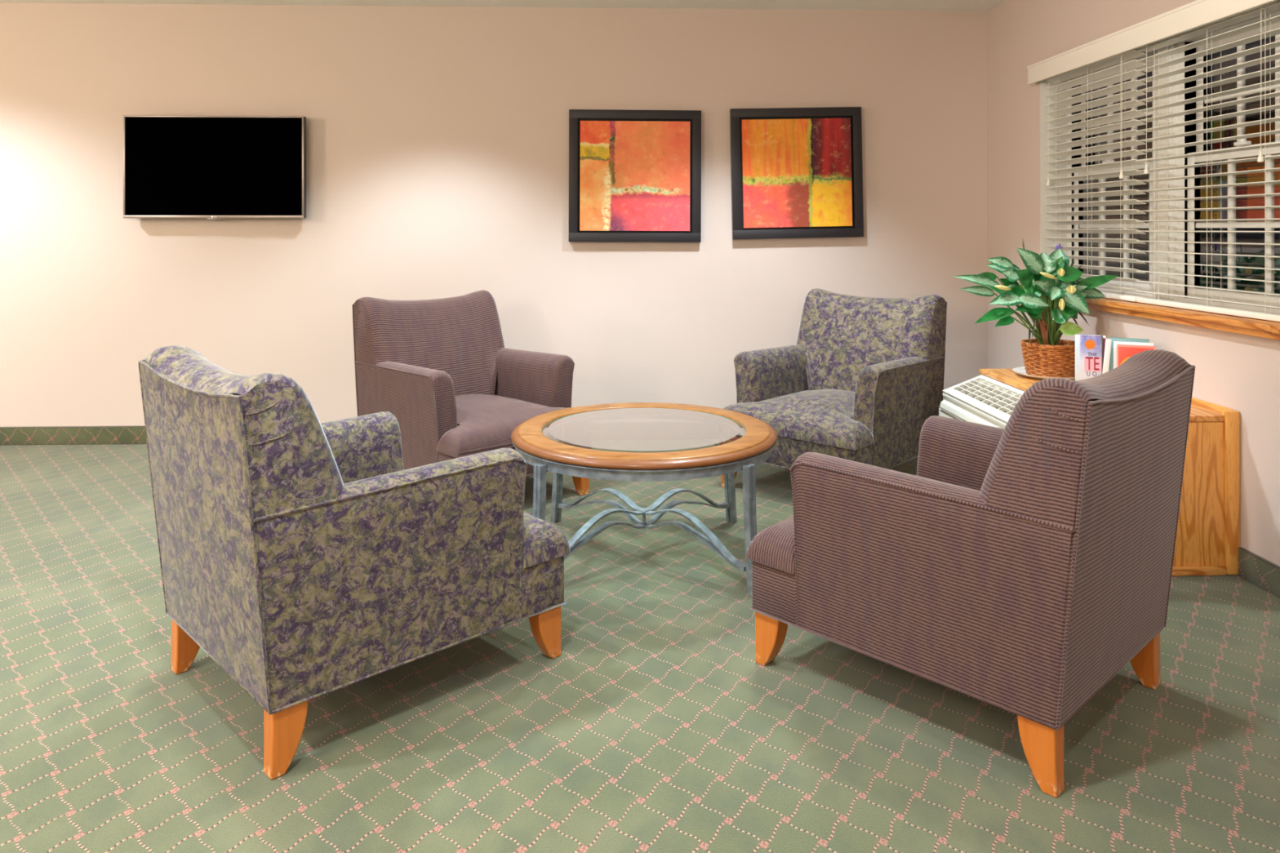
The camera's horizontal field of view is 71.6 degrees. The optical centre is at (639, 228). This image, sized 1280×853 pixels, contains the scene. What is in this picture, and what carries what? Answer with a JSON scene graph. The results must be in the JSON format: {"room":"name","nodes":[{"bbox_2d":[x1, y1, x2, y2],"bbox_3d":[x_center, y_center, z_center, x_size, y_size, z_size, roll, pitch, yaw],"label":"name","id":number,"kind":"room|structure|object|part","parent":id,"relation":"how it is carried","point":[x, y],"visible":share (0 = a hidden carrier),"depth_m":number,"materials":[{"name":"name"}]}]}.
{"room":"lounge seating area","nodes":[
{"label":"lounge seating area","id":0,"kind":"room"},
{"bbox_2d":[0,2,987,426],"bbox_3d":[-2.062,-0.029,5.047,8.629,2.440,0.200,0,0,-2],"label":"wall","id":1,"kind":"structure","parent":0,"point":[437,137],"depth_m":4.98,"materials":[{"name":"beige paint"}]},
{"bbox_2d":[0,426,146,444],"bbox_3d":[-2.089,1.141,4.940,8.145,0.099,0.012,0,0,-2],"label":"baseboard","id":2,"kind":"structure","parent":1,"relation":"attached to","point":[48,435],"depth_m":4.90,"materials":[{"name":"carpet"}]},
{"bbox_2d":[123,115,306,219],"bbox_3d":[-2.332,-0.336,4.894,0.972,0.570,0.086,0,0,-2],"label":"television","id":3,"kind":"object","parent":1,"relation":"attached to","point":[209,166],"visible":1,"depth_m":4.86,"materials":[{"name":"black plastic"}]},
{"bbox_2d":[568,109,701,241],"bbox_3d":[-0.028,-0.298,4.995,0.742,0.740,0.042,0,0,-2],"label":"framed painting","id":4,"kind":"object","parent":1,"relation":"attached to","point":[635,175],"visible":1,"depth_m":4.98,"materials":[{"name":"black"}]},
{"bbox_2d":[729,106,863,239],"bbox_3d":[0.888,-0.317,5.027,0.742,0.735,0.042,-1,0,-2],"label":"framed painting","id":5,"kind":"object","parent":1,"relation":"attached to","point":[797,172],"visible":1,"depth_m":5.01,"materials":[{"name":"black"}]},
{"bbox_2d":[0,0,1006,11],"bbox_3d":[-1.909,-1.299,0.642,8.629,0.100,9.016,0,0,-2],"label":"ceiling","id":6,"kind":"structure","parent":0,"point":[886,5],"depth_m":4.92,"materials":[{"name":"white paint"}]},
{"bbox_2d":[0,443,1279,852],"bbox_3d":[-1.909,1.241,0.642,8.629,0.100,9.016,0,0,-2],"label":"floor","id":7,"kind":"structure","parent":0,"point":[656,726],"depth_m":2.11,"materials":[{"name":"carpet"}]},
{"bbox_2d":[137,345,570,780],"bbox_3d":[-0.766,0.752,2.418,0.896,0.878,0.752,0,0,-44],"label":"armchair","id":8,"kind":"object","parent":7,"relation":"on","point":[300,553],"visible":1,"depth_m":2.08,"materials":[{"name":"fabric"}]},
{"bbox_3d":[-1.225,1.115,2.413,0.082,0.152,0.052,0,0,-44],"label":"leg","id":9,"kind":"part","parent":8,"relation":"part of","materials":[{"name":"brown wood"}]},
{"bbox_3d":[-1.056,0.695,2.135,0.081,0.690,0.704,0,0,-44],"label":"panel","id":10,"kind":"part","parent":8,"relation":"part of","materials":[{"name":"fabric"}]},
{"bbox_3d":[-0.966,0.577,2.222,0.316,0.528,0.708,0,0,-44],"label":"backrest","id":11,"kind":"part","parent":8,"relation":"part of","materials":[{"name":"fabric"}]},
{"bbox_3d":[-0.782,1.115,1.959,0.082,0.152,0.052,0,0,-44],"label":"leg","id":12,"kind":"part","parent":8,"relation":"part of","materials":[{"name":"brown wood"}]},
{"bbox_3d":[-1.027,0.811,2.594,0.697,0.457,0.129,0,0,-44],"label":"armrest","id":13,"kind":"part","parent":8,"relation":"part of","materials":[{"name":"fabric"}]},
{"bbox_3d":[-0.596,0.811,2.153,0.697,0.457,0.129,0,0,-44],"label":"armrest","id":14,"kind":"part","parent":8,"relation":"part of","materials":[{"name":"fabric"}]},
{"bbox_3d":[-0.264,1.115,2.465,0.082,0.152,0.052,0,0,-44],"label":"leg","id":15,"kind":"part","parent":8,"relation":"part of","materials":[{"name":"brown wood"}]},
{"bbox_3d":[-0.681,0.834,2.501,0.658,0.138,0.720,0,0,-44],"label":"seat","id":16,"kind":"part","parent":8,"relation":"part of","materials":[{"name":"fabric"}]},
{"bbox_2d":[351,289,591,495],"bbox_3d":[-0.772,0.752,4.059,0.752,0.878,0.896,0,0,-45],"label":"armchair","id":17,"kind":"object","parent":7,"relation":"on","point":[443,367],"visible":0.7,"depth_m":4.05,"materials":[{"name":"fabric"}]},
{"bbox_3d":[-1.036,0.811,3.888,0.129,0.457,0.697,0,0,-45],"label":"armrest","id":18,"kind":"part","parent":17,"relation":"part of","materials":[{"name":"fabric"}]},
{"bbox_3d":[-0.969,0.577,4.259,0.708,0.528,0.316,0,0,-45],"label":"backrest","id":19,"kind":"part","parent":17,"relation":"part of","materials":[{"name":"fabric"}]},
{"bbox_3d":[-0.689,0.834,3.975,0.720,0.138,0.658,0,0,-45],"label":"seat","id":20,"kind":"part","parent":17,"relation":"part of","materials":[{"name":"fabric"}]},
{"bbox_3d":[-0.597,0.811,4.321,0.129,0.457,0.697,0,0,-45],"label":"armrest","id":21,"kind":"part","parent":17,"relation":"part of","materials":[{"name":"fabric"}]},
{"bbox_3d":[-0.271,1.115,4.003,0.052,0.152,0.082,0,0,-45],"label":"leg","id":22,"kind":"part","parent":17,"relation":"part of","materials":[{"name":"brown wood"}]},
{"bbox_2d":[511,402,777,595],"bbox_3d":[0.015,0.957,3.252,0.966,0.466,0.966,0,0,0],"label":"coffee table","id":23,"kind":"object","parent":7,"relation":"on","point":[624,426],"visible":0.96,"depth_m":3.06,"materials":[{"name":"brown wood"}]},
{"bbox_3d":[-0.335,0.982,2.902,0.048,0.417,0.034,0,0,-45],"label":"leg","id":24,"kind":"part","parent":23,"relation":"part of","materials":[{"name":"grey metal"}]},
{"bbox_3d":[-0.335,0.982,3.603,0.034,0.417,0.048,0,0,-45],"label":"leg","id":25,"kind":"part","parent":23,"relation":"part of","materials":[{"name":"grey metal"}]},
{"bbox_3d":[0.015,0.732,3.252,0.741,0.012,0.741,0,0,0],"label":"glass","id":26,"kind":"part","parent":23,"relation":"part of","materials":[{"name":"clear glass"}]},
{"bbox_3d":[0.365,0.982,3.603,0.048,0.417,0.034,0,0,-45],"label":"leg","id":27,"kind":"part","parent":23,"relation":"part of","materials":[{"name":"grey metal"}]},
{"bbox_3d":[0.365,0.982,2.902,0.034,0.417,0.048,0,0,-45],"label":"leg","id":28,"kind":"part","parent":23,"relation":"part of","materials":[{"name":"grey metal"}]},
{"bbox_2d":[719,288,946,487],"bbox_3d":[0.917,0.752,4.192,0.752,0.878,0.896,0,0,43],"label":"armchair","id":29,"kind":"object","parent":7,"relation":"on","point":[861,380],"visible":0.79,"depth_m":4.16,"materials":[{"name":"fabric"}]},
{"bbox_3d":[0.418,1.115,4.117,0.052,0.152,0.082,0,0,43],"label":"leg","id":30,"kind":"part","parent":29,"relation":"part of","materials":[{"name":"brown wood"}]},
{"bbox_3d":[0.732,0.811,4.447,0.129,0.457,0.697,0,0,43],"label":"armrest","id":31,"kind":"part","parent":29,"relation":"part of","materials":[{"name":"fabric"}]},
{"bbox_3d":[0.836,0.834,4.104,0.720,0.138,0.658,0,0,43],"label":"seat","id":32,"kind":"part","parent":29,"relation":"part of","materials":[{"name":"fabric"}]},
{"bbox_3d":[1.106,0.577,4.398,0.708,0.528,0.316,0,0,43],"label":"backrest","id":33,"kind":"part","parent":29,"relation":"part of","materials":[{"name":"fabric"}]},
{"bbox_3d":[1.187,0.811,4.030,0.129,0.457,0.697,0,0,43],"label":"armrest","id":34,"kind":"part","parent":29,"relation":"part of","materials":[{"name":"fabric"}]},
{"bbox_2d":[746,349,1195,798],"bbox_3d":[0.859,0.752,2.358,0.752,0.878,0.896,0,0,-43],"label":"armchair","id":35,"kind":"object","parent":7,"relation":"on","point":[1022,566],"visible":1,"depth_m":2.02,"materials":[{"name":"fabric"}]},
{"bbox_3d":[0.777,0.834,2.444,0.720,0.138,0.658,0,0,-43],"label":"seat","id":36,"kind":"part","parent":35,"relation":"part of","materials":[{"name":"fabric"}]},
{"bbox_3d":[0.360,1.115,2.424,0.052,0.152,0.082,0,0,-43],"label":"leg","id":37,"kind":"part","parent":35,"relation":"part of","materials":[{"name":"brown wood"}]},
{"bbox_3d":[0.679,0.811,2.099,0.129,0.457,0.697,0,0,-43],"label":"armrest","id":38,"kind":"part","parent":35,"relation":"part of","materials":[{"name":"fabric"}]},
{"bbox_3d":[1.127,0.811,2.524,0.129,0.457,0.697,0,0,-43],"label":"armrest","id":39,"kind":"part","parent":35,"relation":"part of","materials":[{"name":"fabric"}]},
{"bbox_3d":[0.858,1.115,1.899,0.052,0.152,0.082,0,0,-43],"label":"leg","id":40,"kind":"part","parent":35,"relation":"part of","materials":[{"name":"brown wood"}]},
{"bbox_3d":[1.052,0.577,2.155,0.708,0.528,0.316,0,0,-43],"label":"backrest","id":41,"kind":"part","parent":35,"relation":"part of","materials":[{"name":"fabric"}]},
{"bbox_3d":[1.138,0.695,2.064,0.704,0.690,0.081,0,0,-43],"label":"panel","id":42,"kind":"part","parent":35,"relation":"part of","materials":[{"name":"fabric"}]},
{"bbox_3d":[1.318,1.115,2.335,0.052,0.152,0.082,0,0,-43],"label":"leg","id":43,"kind":"part","parent":35,"relation":"part of","materials":[{"name":"brown wood"}]},
{"bbox_2d":[938,374,1024,428],"bbox_3d":[1.674,0.918,3.568,0.606,0.505,0.980,0,0,-2],"label":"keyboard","id":44,"kind":"object","parent":7,"relation":"on","point":[981,399],"visible":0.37,"depth_m":3.78,"materials":[{"name":"beige plastic"}]},
{"bbox_3d":[1.397,0.960,3.558,0.041,0.362,0.980,0,0,-2],"label":"panel","id":45,"kind":"part","parent":44,"relation":"part of","materials":[{"name":"beige plastic"}]},
{"bbox_2d":[978,368,1239,576],"bbox_3d":[1.811,0.907,3.567,0.468,0.565,1.057,0,0,-2],"label":"base cabinet","id":46,"kind":"object","parent":7,"relation":"on","point":[1207,541],"visible":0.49,"depth_m":3.05,"materials":[{"name":"brown wood"}]},
{"bbox_2d":[1012,366,1075,380],"bbox_3d":[1.792,0.632,3.865,0.314,0.020,0.314,0,0,-2],"label":"saucer","id":47,"kind":"object","parent":46,"relation":"on","point":[1021,370],"visible":0.31,"depth_m":3.83,"materials":[{"name":"white ceramic"}]},
{"bbox_2d":[952,238,1117,377],"bbox_3d":[1.701,0.338,3.847,0.726,0.596,0.295,0,0,-2],"label":"potted plant","id":48,"kind":"object","parent":47,"relation":"on","point":[1064,293],"visible":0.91,"depth_m":3.80,"materials":[{"name":"green plant"}]},
{"bbox_2d":[1020,337,1075,377],"bbox_3d":[1.792,0.563,3.865,0.247,0.146,0.247,0,0,-2],"label":"basket","id":49,"kind":"object","parent":48,"relation":"attached to","point":[1049,357],"depth_m":3.78,"materials":[{"name":"wicker"}]},
{"bbox_3d":[1.838,0.081,3.895,0.038,0.032,0.012,0,0,-2],"label":"purple flower","id":50,"kind":"part","parent":48,"relation":"part of","materials":[{"name":"purple plant"}]},
{"bbox_3d":[1.789,0.184,3.772,0.025,0.034,0.025,0,0,45],"label":"flower","id":51,"kind":"part","parent":48,"relation":"part of","materials":[{"name":"yellow plant"}]},
{"bbox_3d":[1.768,0.317,3.722,0.022,0.048,0.022,0,0,44],"label":"flower","id":52,"kind":"part","parent":48,"relation":"part of","materials":[{"name":"yellow plant"}]},
{"bbox_3d":[1.814,0.255,3.733,0.039,0.034,0.026,0,0,27],"label":"flower","id":53,"kind":"part","parent":48,"relation":"part of","materials":[{"name":"yellow plant"}]},
{"bbox_2d":[1075,334,1101,380],"bbox_3d":[1.775,0.531,3.516,0.092,0.222,0.024,0,0,20],"label":"book","id":54,"kind":"object","parent":46,"relation":"on","point":[1087,347],"visible":0.87,"depth_m":3.51,"materials":[{"name":"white paper"}]},
{"bbox_3d":[1.786,0.534,3.501,0.059,0.058,0.001,0,0,20],"label":"title panel","id":55,"kind":"part","parent":54,"relation":"part of","materials":[{"name":"pink paper"}]},
{"bbox_2d":[978,368,1224,422],"bbox_3d":[1.804,0.654,3.573,0.455,0.022,1.044,0,0,-2],"label":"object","id":56,"kind":"object","parent":46,"relation":"attached to","point":[1201,411],"depth_m":3.28,"materials":[{"name":"brown wood"}]},
{"bbox_2d":[1102,335,1106,373],"bbox_3d":[1.855,0.536,3.547,0.013,0.212,0.100,0,0,26],"label":"book","id":57,"kind":"object","parent":46,"relation":"on","point":[1104,337],"visible":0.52,"depth_m":3.50,"materials":[{"name":"grey paper"}]},
{"bbox_2d":[1102,338,1111,373],"bbox_3d":[1.820,0.536,3.467,0.039,0.216,0.005,0,0,22],"label":"book","id":58,"kind":"object","parent":46,"relation":"on","point":[1108,341],"visible":0.57,"depth_m":3.46,"materials":[{"name":"white paper"}]},
{"bbox_2d":[1109,337,1149,370],"bbox_3d":[1.912,0.535,3.469,0.136,0.215,0.021,0,0,28],"label":"book","id":59,"kind":"object","parent":46,"relation":"on","point":[1113,339],"visible":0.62,"depth_m":3.48,"materials":[{"name":"teal paper"}]},
{"bbox_2d":[1113,341,1153,368],"bbox_3d":[1.915,0.541,3.446,0.136,0.203,0.014,0,0,28],"label":"book","id":60,"kind":"object","parent":46,"relation":"on","point":[1115,343],"visible":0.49,"depth_m":3.46,"materials":[{"name":"white paper"}]},
{"bbox_2d":[1116,344,1155,367],"bbox_3d":[1.915,0.546,3.426,0.130,0.193,0.015,0,0,28],"label":"book","id":61,"kind":"object","parent":46,"relation":"on","point":[1124,352],"visible":0.34,"depth_m":3.43,"materials":[{"name":"red paper"}]},
{"bbox_3d":[1.809,1.175,3.044,0.408,0.031,0.012,0,0,-2],"label":"toe trim","id":62,"kind":"part","parent":46,"relation":"part of","materials":[{"name":"brown wood"}]},
{"bbox_3d":[1.809,0.928,3.060,0.408,0.524,0.020,0,0,-2],"label":"panel","id":63,"kind":"part","parent":46,"relation":"part of","materials":[{"name":"brown wood"}]},
{"bbox_3d":[2.038,0.907,3.062,0.050,0.565,0.032,0,0,-2],"label":"corner post","id":64,"kind":"part","parent":46,"relation":"part of","materials":[{"name":"brown wood"}]},
{"bbox_2d":[987,0,1279,566],"bbox_3d":[2.273,-0.029,0.788,0.260,2.440,8.616,0,0,-2],"label":"wall","id":65,"kind":"structure","parent":0,"point":[1239,372],"depth_m":4.09,"materials":[{"name":"beige paint"}]},
{"bbox_2d":[1040,80,1066,254],"bbox_3d":[2.110,-0.246,3.656,0.129,1.094,1.639,0,0,-2],"label":"trim","id":66,"kind":"structure","parent":65,"relation":"attached to","point":[1044,233],"depth_m":4.46,"materials":[{"name":"white"}]},
{"bbox_2d":[1066,49,1155,297],"bbox_3d":[2.197,-0.237,4.093,0.104,1.087,0.748,0,0,-2],"label":"window","id":67,"kind":"structure","parent":65,"relation":"in","point":[1148,286],"depth_m":4.09,"materials":[{"name":"white wood"}]},
{"bbox_2d":[1044,48,1146,302],"bbox_3d":[2.064,-0.237,4.077,0.072,1.083,0.762,0,0,-2],"label":"blind","id":68,"kind":"object","parent":67,"relation":"attached to","point":[1131,54],"visible":0.8,"depth_m":4.01,"materials":[{"name":"white plastic"}]},
{"bbox_3d":[2.026,-0.501,4.404,0.002,0.505,0.004,0,0,-2],"label":"lift cord","id":69,"kind":"part","parent":68,"relation":"part of","materials":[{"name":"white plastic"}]},
{"bbox_3d":[2.071,-0.764,4.077,0.056,0.030,0.762,0,0,-2],"label":"head rail","id":70,"kind":"part","parent":68,"relation":"part of","materials":[{"name":"white"}]},
{"bbox_3d":[2.071,0.293,4.077,0.052,0.021,0.762,0,0,-2],"label":"rail","id":71,"kind":"part","parent":68,"relation":"part of","materials":[{"name":"white plastic"}]},
{"bbox_3d":[2.187,-0.015,4.093,0.032,0.578,0.658,0,0,-2],"label":"sash","id":72,"kind":"part","parent":67,"relation":"part of","materials":[{"name":"white wood"}]},
{"bbox_3d":[2.223,-0.507,4.094,0.032,0.486,0.658,0,0,-2],"label":"sash","id":73,"kind":"part","parent":67,"relation":"part of","materials":[{"name":"white wood"}]},
{"bbox_2d":[1026,0,1275,84],"bbox_3d":[2.020,-0.781,3.651,0.044,0.095,1.737,0,0,-2],"label":"blind valance","id":74,"kind":"object","parent":65,"relation":"attached to","point":[1197,13],"visible":1,"depth_m":3.54,"materials":[{"name":"white"}]},
{"bbox_2d":[1041,296,1279,340],"bbox_3d":[2.080,0.331,3.655,0.188,0.048,1.700,0,0,-2],"label":"window sill","id":75,"kind":"structure","parent":65,"relation":"attached to","point":[1262,328],"depth_m":3.24,"materials":[{"name":"brown wood"}]},
{"bbox_2d":[1155,43,1177,301],"bbox_3d":[2.212,-0.237,3.659,0.125,1.087,0.120,0,0,-2],"label":"window frame","id":76,"kind":"structure","parent":65,"relation":"attached to","point":[1171,246],"depth_m":3.63,"materials":[{"name":"white wood"}]},
{"bbox_2d":[1177,8,1279,314],"bbox_3d":[2.227,-0.237,3.225,0.104,1.087,0.748,0,0,-2],"label":"window","id":77,"kind":"structure","parent":65,"relation":"in","point":[1240,296],"depth_m":3.44,"materials":[{"name":"white wood"}]},
{"bbox_2d":[1136,0,1279,321],"bbox_3d":[2.092,-0.237,3.269,0.072,1.083,0.836,0,0,-2],"label":"blind","id":78,"kind":"object","parent":77,"relation":"attached to","point":[1273,6],"visible":0.96,"depth_m":3.26,"materials":[{"name":"white plastic"}]},
{"bbox_3d":[2.054,-0.506,3.600,0.002,0.495,0.004,0,0,-2],"label":"lift cord","id":79,"kind":"part","parent":78,"relation":"part of","materials":[{"name":"white fabric"}]},
{"bbox_3d":[2.099,0.293,3.269,0.052,0.021,0.836,0,0,-2],"label":"rail","id":80,"kind":"part","parent":78,"relation":"part of","materials":[{"name":"white plastic"}]},
{"bbox_3d":[2.099,-0.764,3.269,0.056,0.030,0.836,0,0,-2],"label":"head rail","id":81,"kind":"part","parent":78,"relation":"part of","materials":[{"name":"white"}]},
{"bbox_3d":[2.076,-0.506,2.968,0.002,0.495,0.004,0,0,-2],"label":"lift cord","id":82,"kind":"part","parent":78,"relation":"part of","materials":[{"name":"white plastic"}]},
{"bbox_3d":[2.217,-0.015,3.225,0.032,0.578,0.658,0,0,-2],"label":"sash","id":83,"kind":"part","parent":77,"relation":"part of","materials":[{"name":"white wood"}]},
{"bbox_3d":[2.253,-0.507,3.226,0.032,0.486,0.658,0,0,-2],"label":"sash","id":84,"kind":"part","parent":77,"relation":"part of","materials":[{"name":"white wood"}]},
{"bbox_2d":[1238,546,1279,598],"bbox_3d":[2.137,1.141,0.781,0.012,0.099,8.593,0,0,-2],"label":"baseboard","id":85,"kind":"structure","parent":65,"relation":"attached to","point":[1256,570],"depth_m":2.95,"materials":[{"name":"carpet"}]},
{"label":"outside","id":86,"kind":"structure","parent":0,"visible":0},
{"bbox_3d":[8.901,1.416,9.315,13.561,0.150,30.000,0,0,-2],"label":"ground","id":87,"kind":"structure","parent":86,"visible":0},
{"bbox_2d":[1090,72,1279,247],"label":"window","id":88,"kind":"structure","parent":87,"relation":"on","point":[1254,165],"depth_m":15.82,"materials":[{"name":"glass"}]},
{"bbox_2d":[1090,222,1279,293],"bbox_3d":[6.280,0.631,9.393,1.840,1.420,4.277,0,0,-8],"label":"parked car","id":89,"kind":"object","parent":87,"relation":"on","point":[1251,237],"visible":0.03,"depth_m":8.60,"materials":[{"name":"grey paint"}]}
]}

